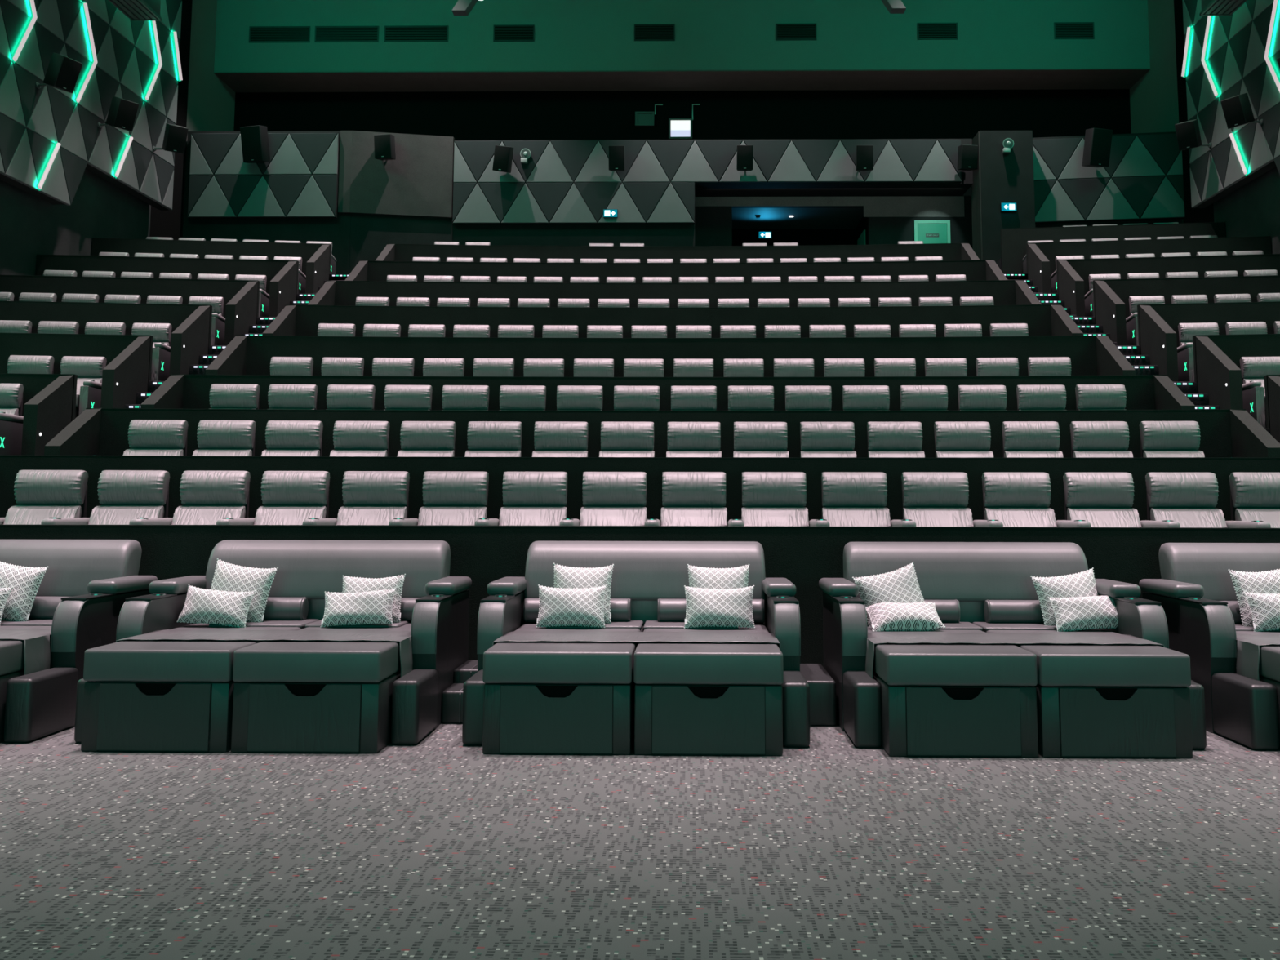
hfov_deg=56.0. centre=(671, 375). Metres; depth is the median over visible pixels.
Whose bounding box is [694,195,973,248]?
wall
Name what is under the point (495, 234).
wall
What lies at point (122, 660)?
cushion
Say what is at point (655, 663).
cushion
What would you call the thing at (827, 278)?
seat
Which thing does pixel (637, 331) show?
seat
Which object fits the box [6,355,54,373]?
seat
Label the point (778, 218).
ceiling
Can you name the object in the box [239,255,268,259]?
seat
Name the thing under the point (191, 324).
riser
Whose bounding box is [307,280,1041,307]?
riser
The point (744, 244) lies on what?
seat
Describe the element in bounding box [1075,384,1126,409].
seat
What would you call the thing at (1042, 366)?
seat
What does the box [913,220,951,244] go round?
door
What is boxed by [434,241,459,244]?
seat
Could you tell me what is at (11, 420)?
seat
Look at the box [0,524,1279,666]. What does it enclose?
riser
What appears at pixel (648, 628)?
seat cushion
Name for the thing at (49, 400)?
riser
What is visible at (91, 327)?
seat
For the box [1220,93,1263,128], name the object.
loudspeaker
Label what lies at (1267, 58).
light strip
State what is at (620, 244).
seat
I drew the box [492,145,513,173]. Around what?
loudspeaker
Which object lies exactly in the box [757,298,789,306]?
seat
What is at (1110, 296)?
riser
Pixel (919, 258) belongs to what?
seat
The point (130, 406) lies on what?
light
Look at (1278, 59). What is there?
loudspeaker
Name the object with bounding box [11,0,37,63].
light strip
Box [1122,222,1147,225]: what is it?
seat
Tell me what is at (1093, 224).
seat
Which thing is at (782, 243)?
seat
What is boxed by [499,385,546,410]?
seat
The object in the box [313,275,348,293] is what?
flight
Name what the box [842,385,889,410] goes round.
seat
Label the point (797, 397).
seat
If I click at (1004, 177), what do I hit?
wall pillar
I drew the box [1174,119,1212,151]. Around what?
loudspeaker
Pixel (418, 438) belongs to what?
seat
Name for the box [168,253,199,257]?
seat
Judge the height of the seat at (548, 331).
1.097 m
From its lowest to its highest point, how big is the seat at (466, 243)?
1.097 m
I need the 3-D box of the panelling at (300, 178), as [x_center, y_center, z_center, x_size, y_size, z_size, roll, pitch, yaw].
[-10.009,-4.925,29.563,3.650,2.110,0.160,0,-6,1]
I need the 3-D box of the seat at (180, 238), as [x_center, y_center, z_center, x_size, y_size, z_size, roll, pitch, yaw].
[-10.661,-2.602,26.532,0.696,1.097,1.199,1,-6,-6]
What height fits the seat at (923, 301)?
1.097 m
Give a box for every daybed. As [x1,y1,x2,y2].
[0,539,157,742]
[74,539,471,753]
[462,541,809,755]
[818,542,1206,758]
[1138,542,1279,750]
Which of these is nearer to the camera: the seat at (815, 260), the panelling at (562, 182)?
the seat at (815, 260)
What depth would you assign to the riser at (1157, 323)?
18.68 m
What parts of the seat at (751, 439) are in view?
backrest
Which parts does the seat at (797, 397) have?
backrest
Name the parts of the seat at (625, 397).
backrest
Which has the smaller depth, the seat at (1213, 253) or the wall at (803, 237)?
the seat at (1213, 253)
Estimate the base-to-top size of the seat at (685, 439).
1.097 m
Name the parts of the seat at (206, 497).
backrest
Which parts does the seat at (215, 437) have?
backrest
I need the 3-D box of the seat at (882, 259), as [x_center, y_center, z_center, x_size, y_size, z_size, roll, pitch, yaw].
[4.681,-1.987,24.614,0.696,1.097,1.199,0,-6,4]
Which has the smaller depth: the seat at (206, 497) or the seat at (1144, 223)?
the seat at (206, 497)
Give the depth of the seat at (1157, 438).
12.30 m
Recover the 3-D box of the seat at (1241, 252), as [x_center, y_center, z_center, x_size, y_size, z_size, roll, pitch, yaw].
[11.570,-2.043,23.930,0.696,1.097,1.199,-1,-6,8]
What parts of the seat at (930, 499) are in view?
backrest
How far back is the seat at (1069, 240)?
26.89 m
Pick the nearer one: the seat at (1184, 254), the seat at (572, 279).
the seat at (572, 279)
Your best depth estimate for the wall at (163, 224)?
29.46 m
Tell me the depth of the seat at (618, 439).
12.59 m
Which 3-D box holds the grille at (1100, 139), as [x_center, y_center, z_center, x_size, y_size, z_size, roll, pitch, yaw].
[10.287,-5.470,28.790,0.496,0.856,0.016,3,6,-13]
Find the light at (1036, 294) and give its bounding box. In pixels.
[1035,293,1055,295]
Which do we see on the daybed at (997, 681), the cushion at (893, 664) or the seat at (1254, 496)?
the cushion at (893, 664)
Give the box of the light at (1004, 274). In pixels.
[1004,274,1024,275]
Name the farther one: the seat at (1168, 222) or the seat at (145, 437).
the seat at (1168, 222)
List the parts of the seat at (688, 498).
backrest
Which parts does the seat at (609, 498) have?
backrest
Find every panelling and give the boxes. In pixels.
[0,0,182,210]
[187,133,340,218]
[452,139,961,224]
[1032,133,1184,223]
[1182,0,1279,208]
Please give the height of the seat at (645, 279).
1.097 m
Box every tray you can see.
[61,593,115,599]
[125,594,177,599]
[415,595,453,601]
[480,595,515,601]
[769,596,799,602]
[831,596,865,603]
[1113,597,1161,604]
[1176,597,1227,604]
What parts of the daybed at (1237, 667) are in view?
arm, backrest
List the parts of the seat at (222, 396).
backrest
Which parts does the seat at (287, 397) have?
backrest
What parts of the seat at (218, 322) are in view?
armrest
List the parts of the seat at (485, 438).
backrest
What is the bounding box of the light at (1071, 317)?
[1071,317,1091,319]
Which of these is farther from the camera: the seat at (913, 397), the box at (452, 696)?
the seat at (913, 397)
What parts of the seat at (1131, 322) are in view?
armrest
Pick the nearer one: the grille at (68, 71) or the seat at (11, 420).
the seat at (11, 420)
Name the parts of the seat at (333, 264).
armrest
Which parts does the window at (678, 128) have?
glass, glass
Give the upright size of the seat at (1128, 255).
1.097 m
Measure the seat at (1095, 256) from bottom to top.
1.097 m
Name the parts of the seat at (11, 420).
backrest, armrest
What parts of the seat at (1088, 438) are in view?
backrest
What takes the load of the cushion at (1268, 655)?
on the daybed at (1237, 667)
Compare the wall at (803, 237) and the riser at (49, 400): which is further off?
the wall at (803, 237)
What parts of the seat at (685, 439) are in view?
backrest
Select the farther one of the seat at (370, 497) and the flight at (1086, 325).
the flight at (1086, 325)
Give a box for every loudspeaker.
[35,53,82,93]
[97,96,138,131]
[151,123,188,154]
[240,124,270,163]
[373,133,395,159]
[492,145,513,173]
[608,145,624,171]
[736,145,753,170]
[856,145,873,171]
[957,144,977,170]
[1081,128,1112,167]
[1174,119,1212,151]
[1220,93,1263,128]
[1276,57,1279,67]
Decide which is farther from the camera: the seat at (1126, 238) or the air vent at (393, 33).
the air vent at (393, 33)
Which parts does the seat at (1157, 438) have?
backrest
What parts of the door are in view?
plate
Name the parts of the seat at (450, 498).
backrest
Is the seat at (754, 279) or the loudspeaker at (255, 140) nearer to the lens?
the seat at (754, 279)
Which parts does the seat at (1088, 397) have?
backrest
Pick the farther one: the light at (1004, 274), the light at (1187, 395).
the light at (1004, 274)
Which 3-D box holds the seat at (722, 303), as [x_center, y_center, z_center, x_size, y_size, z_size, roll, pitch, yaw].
[1.130,-0.860,20.587,0.696,1.097,1.199,0,-6,2]
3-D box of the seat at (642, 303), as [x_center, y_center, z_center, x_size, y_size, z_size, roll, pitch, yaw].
[-0.261,-0.860,20.621,0.696,1.097,1.199,0,-6,1]
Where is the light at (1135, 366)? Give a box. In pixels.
[1134,366,1154,368]
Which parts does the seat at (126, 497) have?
backrest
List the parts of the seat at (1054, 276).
armrest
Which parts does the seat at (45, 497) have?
backrest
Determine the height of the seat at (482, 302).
1.097 m
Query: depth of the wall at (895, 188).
30.49 m
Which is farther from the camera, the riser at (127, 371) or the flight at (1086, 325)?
the flight at (1086, 325)
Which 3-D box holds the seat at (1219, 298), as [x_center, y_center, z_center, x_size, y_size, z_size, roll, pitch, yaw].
[9.430,-0.901,20.021,0.696,1.097,1.199,-1,-6,8]
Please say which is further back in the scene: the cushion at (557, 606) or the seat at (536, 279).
the seat at (536, 279)
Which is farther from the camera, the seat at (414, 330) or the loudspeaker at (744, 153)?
the loudspeaker at (744, 153)
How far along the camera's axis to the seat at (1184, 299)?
20.52 m
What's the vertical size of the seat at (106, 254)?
1.097 m
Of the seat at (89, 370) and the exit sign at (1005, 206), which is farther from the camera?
the exit sign at (1005, 206)
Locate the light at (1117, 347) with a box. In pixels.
[1117,346,1136,348]
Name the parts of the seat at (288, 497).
backrest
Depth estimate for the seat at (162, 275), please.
22.86 m
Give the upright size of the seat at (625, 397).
1.097 m
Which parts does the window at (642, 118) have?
glass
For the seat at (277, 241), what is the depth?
27.20 m
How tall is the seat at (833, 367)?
1.097 m
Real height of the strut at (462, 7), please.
2.580 m
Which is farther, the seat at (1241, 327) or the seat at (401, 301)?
the seat at (401, 301)
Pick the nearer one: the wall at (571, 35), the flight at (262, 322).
the flight at (262, 322)
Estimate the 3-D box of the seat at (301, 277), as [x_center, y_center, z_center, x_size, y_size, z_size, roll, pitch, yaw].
[-7.932,-2.003,24.745,0.696,1.097,1.199,1,-6,-6]
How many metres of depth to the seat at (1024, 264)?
26.93 m
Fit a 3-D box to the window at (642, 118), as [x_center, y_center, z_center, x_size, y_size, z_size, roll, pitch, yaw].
[-0.733,-7.038,32.911,0.520,0.390,0.050,0,-6,1]
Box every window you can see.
[635,111,653,125]
[668,118,692,138]
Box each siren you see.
[520,148,530,163]
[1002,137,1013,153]
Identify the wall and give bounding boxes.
[0,168,151,275]
[149,0,192,239]
[181,0,235,237]
[182,130,351,274]
[213,0,1150,71]
[233,88,1131,186]
[337,130,454,217]
[348,138,455,274]
[452,139,694,245]
[694,138,973,196]
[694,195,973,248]
[732,215,867,245]
[971,131,982,259]
[1032,131,1179,227]
[1129,0,1183,223]
[1173,0,1279,253]
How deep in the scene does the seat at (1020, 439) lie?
12.41 m
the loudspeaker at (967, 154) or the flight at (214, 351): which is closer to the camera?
the flight at (214, 351)
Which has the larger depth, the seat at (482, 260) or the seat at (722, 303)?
the seat at (482, 260)
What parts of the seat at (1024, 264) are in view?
armrest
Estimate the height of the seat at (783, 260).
1.097 m
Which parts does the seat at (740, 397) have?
backrest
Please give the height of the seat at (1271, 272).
1.097 m
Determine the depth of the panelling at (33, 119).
23.74 m
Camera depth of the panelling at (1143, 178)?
29.37 m
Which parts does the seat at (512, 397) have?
backrest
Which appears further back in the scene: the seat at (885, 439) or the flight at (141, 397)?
the flight at (141, 397)
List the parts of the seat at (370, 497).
backrest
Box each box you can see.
[440,683,463,724]
[453,660,477,683]
[800,663,835,725]
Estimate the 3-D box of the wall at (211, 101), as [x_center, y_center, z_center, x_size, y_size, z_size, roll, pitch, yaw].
[-12.277,-6.849,31.605,0.400,7.000,3.450,0,-6,1]
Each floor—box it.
[0,721,1279,959]
[328,273,1028,279]
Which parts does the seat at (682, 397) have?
backrest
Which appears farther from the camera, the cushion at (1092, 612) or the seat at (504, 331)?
the seat at (504, 331)
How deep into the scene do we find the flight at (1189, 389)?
16.39 m
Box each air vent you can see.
[248,26,310,42]
[314,25,378,42]
[383,25,448,42]
[493,24,534,41]
[634,23,675,40]
[776,23,816,40]
[917,22,958,39]
[1053,22,1094,39]
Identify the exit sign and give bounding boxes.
[603,208,617,217]
[758,231,771,239]
[1000,202,1017,211]
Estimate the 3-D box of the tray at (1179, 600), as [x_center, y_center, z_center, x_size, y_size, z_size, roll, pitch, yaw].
[3.315,1.406,7.526,0.156,0.011,0.400,0,-6,1]
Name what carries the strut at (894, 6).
attached to the ceiling
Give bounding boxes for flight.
[124,381,164,408]
[189,345,226,374]
[241,316,275,335]
[289,293,315,305]
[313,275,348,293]
[1004,274,1042,293]
[1033,293,1076,316]
[1070,316,1117,345]
[1115,345,1158,374]
[1173,382,1219,409]
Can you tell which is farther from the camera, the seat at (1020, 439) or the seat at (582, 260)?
the seat at (582, 260)
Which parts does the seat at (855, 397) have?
backrest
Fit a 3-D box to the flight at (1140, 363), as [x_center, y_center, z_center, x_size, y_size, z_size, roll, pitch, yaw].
[6.746,-0.092,18.828,1.220,0.779,2.057,0,-6,1]
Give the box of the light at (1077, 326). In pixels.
[1077,325,1098,327]
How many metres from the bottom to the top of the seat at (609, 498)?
1.097 m
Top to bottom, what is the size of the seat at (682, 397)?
1.097 m
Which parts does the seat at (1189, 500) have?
backrest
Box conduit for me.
[692,103,699,119]
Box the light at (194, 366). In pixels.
[193,365,207,368]
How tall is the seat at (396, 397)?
1.097 m
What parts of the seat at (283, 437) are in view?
backrest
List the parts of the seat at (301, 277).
armrest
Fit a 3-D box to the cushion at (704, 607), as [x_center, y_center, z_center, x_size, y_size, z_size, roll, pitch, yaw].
[0.310,1.496,7.795,0.462,0.272,0.185,0,-6,1]
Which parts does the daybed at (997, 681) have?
arm, panel, backrest, panel, arm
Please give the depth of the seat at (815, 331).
18.80 m
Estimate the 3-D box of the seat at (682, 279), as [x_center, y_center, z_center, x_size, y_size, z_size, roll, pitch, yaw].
[0.473,-1.416,22.723,0.696,1.097,1.199,0,-6,1]
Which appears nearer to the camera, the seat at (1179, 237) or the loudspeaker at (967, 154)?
the seat at (1179, 237)
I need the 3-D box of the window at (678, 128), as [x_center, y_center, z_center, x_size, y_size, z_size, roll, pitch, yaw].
[0.247,-6.759,32.864,0.640,0.570,0.050,0,-6,1]
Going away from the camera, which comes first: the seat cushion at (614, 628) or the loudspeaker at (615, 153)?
the seat cushion at (614, 628)
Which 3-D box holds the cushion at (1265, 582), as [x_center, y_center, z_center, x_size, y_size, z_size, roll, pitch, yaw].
[3.934,1.466,7.945,0.455,0.419,0.197,0,-6,-1]
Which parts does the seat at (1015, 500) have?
backrest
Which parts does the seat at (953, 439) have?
backrest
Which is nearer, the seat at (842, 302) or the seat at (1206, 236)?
the seat at (842, 302)
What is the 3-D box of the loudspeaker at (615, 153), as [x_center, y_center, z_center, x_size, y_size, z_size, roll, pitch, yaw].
[-1.341,-5.359,29.683,0.398,0.651,0.538,0,-6,1]
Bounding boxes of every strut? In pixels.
[451,0,478,15]
[880,0,906,13]
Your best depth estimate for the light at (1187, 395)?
16.38 m
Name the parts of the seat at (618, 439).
backrest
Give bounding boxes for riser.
[0,275,259,345]
[0,300,212,376]
[0,333,153,408]
[0,373,77,455]
[0,454,1279,525]
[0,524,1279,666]
[35,254,298,316]
[44,408,1279,457]
[91,237,331,293]
[140,374,1195,410]
[205,335,1135,377]
[262,304,1083,337]
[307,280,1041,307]
[344,259,1007,283]
[375,243,979,262]
[1000,222,1225,273]
[1026,235,1271,293]
[1056,253,1279,316]
[1093,275,1279,345]
[1137,301,1279,382]
[1192,333,1279,408]
[1263,374,1279,442]
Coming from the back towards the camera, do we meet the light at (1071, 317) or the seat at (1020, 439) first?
the light at (1071, 317)
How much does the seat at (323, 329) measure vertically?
1.097 m
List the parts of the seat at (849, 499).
backrest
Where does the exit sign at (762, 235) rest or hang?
attached to the wall at (803, 237)
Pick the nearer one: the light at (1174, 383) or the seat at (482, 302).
the light at (1174, 383)
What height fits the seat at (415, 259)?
1.097 m
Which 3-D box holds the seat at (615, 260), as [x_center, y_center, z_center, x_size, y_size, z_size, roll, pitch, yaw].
[-0.881,-1.974,24.861,0.696,1.097,1.199,0,-6,0]
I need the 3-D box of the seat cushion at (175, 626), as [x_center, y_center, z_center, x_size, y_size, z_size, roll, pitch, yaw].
[-2.809,1.716,7.792,0.813,0.176,0.860,0,-6,1]
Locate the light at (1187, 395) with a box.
[1184,394,1203,396]
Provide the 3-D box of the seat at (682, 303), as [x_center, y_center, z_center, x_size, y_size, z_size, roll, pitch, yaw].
[0.434,-0.859,20.613,0.696,1.097,1.199,0,-6,1]
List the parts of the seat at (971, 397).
backrest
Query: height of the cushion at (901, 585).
0.461 m
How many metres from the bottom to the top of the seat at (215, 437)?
1.097 m
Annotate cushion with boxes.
[0,561,48,621]
[0,586,13,626]
[0,626,51,662]
[0,639,24,675]
[83,640,263,681]
[172,622,305,630]
[176,584,256,627]
[210,558,278,622]
[232,640,400,682]
[299,622,411,631]
[320,588,395,627]
[342,573,405,622]
[482,641,637,684]
[515,622,643,644]
[535,584,606,627]
[553,563,613,623]
[633,641,783,684]
[643,623,768,633]
[684,585,755,628]
[687,564,749,589]
[852,561,924,626]
[865,601,945,631]
[866,623,985,633]
[872,643,1037,685]
[982,628,1119,634]
[1013,643,1191,686]
[1030,567,1098,625]
[1047,595,1118,631]
[1227,568,1279,626]
[1235,631,1279,667]
[1243,591,1279,631]
[1258,644,1279,681]
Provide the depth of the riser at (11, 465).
10.85 m
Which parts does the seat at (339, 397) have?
backrest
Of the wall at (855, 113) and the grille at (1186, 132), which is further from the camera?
the wall at (855, 113)
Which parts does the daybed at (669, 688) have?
arm, panel, backrest, panel, arm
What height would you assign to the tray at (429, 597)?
0.011 m
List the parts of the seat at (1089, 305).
armrest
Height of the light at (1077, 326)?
0.025 m
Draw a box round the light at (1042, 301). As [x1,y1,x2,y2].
[1041,301,1061,302]
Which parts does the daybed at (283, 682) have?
panel, arm, panel, backrest, arm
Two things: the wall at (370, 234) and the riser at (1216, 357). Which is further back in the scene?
the wall at (370, 234)
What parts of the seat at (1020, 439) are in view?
backrest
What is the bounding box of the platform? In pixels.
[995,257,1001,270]
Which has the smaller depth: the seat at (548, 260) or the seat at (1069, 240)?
the seat at (548, 260)
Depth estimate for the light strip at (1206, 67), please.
26.26 m
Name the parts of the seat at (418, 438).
backrest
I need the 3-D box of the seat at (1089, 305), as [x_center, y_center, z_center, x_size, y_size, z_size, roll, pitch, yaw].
[8.091,-1.438,22.348,0.696,1.097,1.199,-1,-6,8]
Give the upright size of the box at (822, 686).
0.275 m
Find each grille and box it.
[55,56,82,93]
[114,98,138,131]
[165,124,187,153]
[240,125,262,162]
[1090,128,1112,166]
[1174,120,1197,150]
[1220,96,1245,128]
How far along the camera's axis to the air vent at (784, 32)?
31.58 m
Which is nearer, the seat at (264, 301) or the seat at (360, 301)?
the seat at (360, 301)
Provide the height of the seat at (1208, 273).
1.097 m
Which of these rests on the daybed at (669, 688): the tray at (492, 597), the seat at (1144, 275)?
the tray at (492, 597)
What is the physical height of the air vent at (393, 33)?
0.440 m
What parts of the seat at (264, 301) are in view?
armrest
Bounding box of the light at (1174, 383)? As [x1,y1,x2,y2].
[1173,382,1192,384]
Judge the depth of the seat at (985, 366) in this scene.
16.56 m
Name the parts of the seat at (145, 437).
backrest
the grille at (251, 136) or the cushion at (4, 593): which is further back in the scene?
the grille at (251, 136)
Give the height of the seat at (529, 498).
1.097 m
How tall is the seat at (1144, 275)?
1.097 m
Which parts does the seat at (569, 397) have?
backrest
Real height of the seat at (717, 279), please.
1.097 m
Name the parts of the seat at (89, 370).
seat, backrest, armrest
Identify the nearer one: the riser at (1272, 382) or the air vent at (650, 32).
the riser at (1272, 382)
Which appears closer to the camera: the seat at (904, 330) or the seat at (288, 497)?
the seat at (288, 497)
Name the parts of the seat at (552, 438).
backrest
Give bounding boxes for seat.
[0,292,13,301]
[0,320,31,333]
[0,383,23,455]
[0,470,89,524]
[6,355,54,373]
[18,292,57,302]
[37,320,79,333]
[42,270,76,276]
[60,355,106,417]
[62,293,98,302]
[81,271,115,277]
[84,321,125,334]
[88,470,173,524]
[98,252,129,256]
[104,294,141,303]
[120,271,153,278]
[122,419,188,455]
[131,322,172,381]
[133,253,164,257]
[146,236,173,239]
[146,295,182,304]
[159,272,191,279]
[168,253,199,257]
[171,470,254,524]
[178,237,205,240]
[188,296,225,345]
[191,420,256,456]
[196,273,229,279]
[204,254,233,258]
[208,383,260,408]
[210,238,237,241]
[235,274,269,316]
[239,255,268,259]
[242,239,269,242]
[253,471,337,524]
[261,420,323,456]
[267,384,317,409]
[270,356,313,375]
[273,256,306,293]
[275,240,301,243]
[306,240,336,274]
[317,323,355,336]
[320,357,364,375]
[326,384,375,409]
[329,420,390,456]
[336,471,417,524]
[355,297,389,306]
[363,324,400,337]
[372,357,414,376]
[384,384,432,409]
[386,275,417,281]
[395,297,430,306]
[397,421,456,457]
[408,324,445,337]
[412,257,439,261]
[417,471,499,525]
[422,357,464,376]
[423,275,453,281]
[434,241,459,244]
[436,297,470,306]
[441,385,489,410]
[446,257,473,262]
[453,324,489,337]
[460,275,490,282]
[464,421,522,457]
[465,242,490,244]
[473,358,514,376]
[477,297,510,306]
[480,257,506,262]
[497,275,526,282]
[497,324,534,337]
[498,471,579,525]
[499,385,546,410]
[513,257,540,262]
[517,297,550,306]
[523,358,564,377]
[532,421,588,457]
[533,276,563,282]
[542,324,578,337]
[546,258,573,262]
[556,385,603,410]
[557,298,590,306]
[569,276,599,283]
[573,358,613,377]
[579,471,660,525]
[580,258,607,262]
[586,324,622,337]
[589,243,613,245]
[597,298,630,307]
[599,421,654,457]
[606,276,635,283]
[613,258,639,262]
[613,386,659,410]
[619,243,644,245]
[623,358,663,377]
[631,325,666,337]
[637,298,669,307]
[642,276,671,283]
[646,258,673,262]
[660,471,743,525]
[666,422,721,457]
[671,386,716,410]
[673,358,713,377]
[675,325,711,337]
[677,298,709,307]
[679,276,707,283]
[680,258,706,262]
[713,258,740,262]
[715,276,744,283]
[717,298,749,307]
[720,324,755,337]
[723,358,764,377]
[728,386,773,410]
[733,422,788,457]
[741,471,830,526]
[742,243,767,245]
[746,258,773,262]
[751,276,781,282]
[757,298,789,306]
[764,324,800,337]
[773,242,798,245]
[773,358,814,377]
[780,257,807,262]
[785,385,831,410]
[787,275,817,282]
[797,297,830,306]
[800,422,856,457]
[808,324,845,337]
[813,257,840,262]
[821,471,915,526]
[823,358,865,377]
[824,275,853,282]
[837,297,871,306]
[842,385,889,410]
[847,257,874,262]
[853,324,890,337]
[861,275,891,281]
[866,422,924,457]
[874,358,915,376]
[878,297,911,306]
[880,257,908,261]
[897,240,923,244]
[897,275,928,281]
[898,324,936,337]
[899,385,948,410]
[901,471,1003,526]
[915,256,942,261]
[918,297,952,306]
[924,357,967,376]
[933,421,993,457]
[935,274,966,280]
[944,324,982,337]
[957,385,1007,410]
[960,296,994,306]
[975,357,1018,376]
[982,472,1091,527]
[989,323,1028,336]
[1001,421,1062,457]
[1016,384,1066,410]
[1022,240,1053,273]
[1027,356,1071,375]
[1050,255,1084,293]
[1059,239,1085,241]
[1062,225,1087,226]
[1062,472,1180,527]
[1070,421,1133,457]
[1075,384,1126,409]
[1084,273,1120,316]
[1089,254,1119,258]
[1091,238,1118,240]
[1092,224,1117,226]
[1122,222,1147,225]
[1124,237,1151,239]
[1124,253,1155,257]
[1125,295,1164,345]
[1126,272,1159,279]
[1139,421,1204,457]
[1145,472,1271,528]
[1153,222,1178,224]
[1156,235,1184,239]
[1160,252,1191,257]
[1164,271,1199,278]
[1171,294,1208,303]
[1177,322,1218,382]
[1189,235,1217,238]
[1195,251,1227,256]
[1204,271,1238,277]
[1213,293,1251,302]
[1225,321,1267,334]
[1228,472,1279,528]
[1232,250,1263,254]
[1240,356,1279,428]
[1243,269,1278,275]
[1257,293,1279,302]
[1273,320,1279,333]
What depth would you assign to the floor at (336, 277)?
25.45 m
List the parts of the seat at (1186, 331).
armrest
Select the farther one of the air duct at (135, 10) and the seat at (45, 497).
the air duct at (135, 10)
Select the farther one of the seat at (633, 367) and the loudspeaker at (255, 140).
the loudspeaker at (255, 140)
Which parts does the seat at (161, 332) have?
backrest, armrest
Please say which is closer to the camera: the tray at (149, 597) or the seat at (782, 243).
the tray at (149, 597)
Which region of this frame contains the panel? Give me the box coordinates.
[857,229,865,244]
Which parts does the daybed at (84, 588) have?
backrest, arm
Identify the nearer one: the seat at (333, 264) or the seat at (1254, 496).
the seat at (1254, 496)
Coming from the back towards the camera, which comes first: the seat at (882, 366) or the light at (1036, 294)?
the light at (1036, 294)
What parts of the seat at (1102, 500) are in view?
backrest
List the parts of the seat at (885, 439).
backrest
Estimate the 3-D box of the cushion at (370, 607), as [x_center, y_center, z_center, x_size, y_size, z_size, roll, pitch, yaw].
[-2.039,1.511,7.839,0.476,0.246,0.180,1,-6,-3]
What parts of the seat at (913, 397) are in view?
backrest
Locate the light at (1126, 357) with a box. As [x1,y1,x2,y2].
[1125,356,1145,358]
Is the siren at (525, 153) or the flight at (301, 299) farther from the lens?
the siren at (525, 153)
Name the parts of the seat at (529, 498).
backrest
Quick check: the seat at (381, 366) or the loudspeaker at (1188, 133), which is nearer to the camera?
the seat at (381, 366)
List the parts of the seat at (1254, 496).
backrest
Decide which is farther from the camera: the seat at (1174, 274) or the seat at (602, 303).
the seat at (1174, 274)
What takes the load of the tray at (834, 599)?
on the daybed at (997, 681)
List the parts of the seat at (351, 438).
backrest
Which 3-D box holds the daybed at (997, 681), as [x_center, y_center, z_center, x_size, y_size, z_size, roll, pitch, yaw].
[2.005,1.613,7.484,2.000,1.098,1.918,0,-6,1]
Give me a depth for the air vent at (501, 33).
31.71 m
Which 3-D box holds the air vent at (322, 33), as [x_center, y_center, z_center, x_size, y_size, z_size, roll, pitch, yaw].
[-8.578,-9.033,31.785,1.690,0.440,0.030,0,-6,1]
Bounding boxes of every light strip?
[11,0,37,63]
[35,141,60,190]
[74,1,97,104]
[113,134,133,178]
[143,20,162,101]
[172,31,182,81]
[1181,26,1191,77]
[1200,15,1218,97]
[1229,131,1248,176]
[1264,0,1279,93]
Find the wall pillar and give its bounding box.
[979,130,1035,262]
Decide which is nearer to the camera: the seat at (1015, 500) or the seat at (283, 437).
the seat at (1015, 500)
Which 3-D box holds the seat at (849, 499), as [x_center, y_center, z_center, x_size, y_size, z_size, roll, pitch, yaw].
[1.639,1.341,10.054,0.696,1.097,1.199,0,-6,2]
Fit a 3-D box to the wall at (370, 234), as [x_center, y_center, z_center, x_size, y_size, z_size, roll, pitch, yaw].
[-6.670,-3.495,29.924,2.536,5.000,0.391,1,-6,-11]
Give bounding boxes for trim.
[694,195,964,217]
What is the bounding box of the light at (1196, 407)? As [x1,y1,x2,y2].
[1195,406,1214,408]
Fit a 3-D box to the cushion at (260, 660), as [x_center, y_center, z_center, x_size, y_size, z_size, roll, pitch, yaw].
[-1.997,1.631,6.952,0.817,0.174,0.720,0,-6,1]
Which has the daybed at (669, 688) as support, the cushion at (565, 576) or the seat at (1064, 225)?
the cushion at (565, 576)
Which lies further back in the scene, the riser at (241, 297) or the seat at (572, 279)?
the seat at (572, 279)
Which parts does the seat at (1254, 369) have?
backrest, armrest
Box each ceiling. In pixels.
[213,68,1150,92]
[732,207,863,229]
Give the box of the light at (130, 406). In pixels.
[128,405,138,408]
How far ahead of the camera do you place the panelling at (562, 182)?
29.87 m
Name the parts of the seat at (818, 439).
backrest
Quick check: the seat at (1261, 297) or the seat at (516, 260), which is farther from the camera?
the seat at (516, 260)
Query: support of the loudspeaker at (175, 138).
attached to the panelling at (33, 119)
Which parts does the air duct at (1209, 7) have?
casing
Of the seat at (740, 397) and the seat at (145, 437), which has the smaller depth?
the seat at (145, 437)
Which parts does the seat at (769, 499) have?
backrest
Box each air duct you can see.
[108,0,161,20]
[1200,0,1247,15]

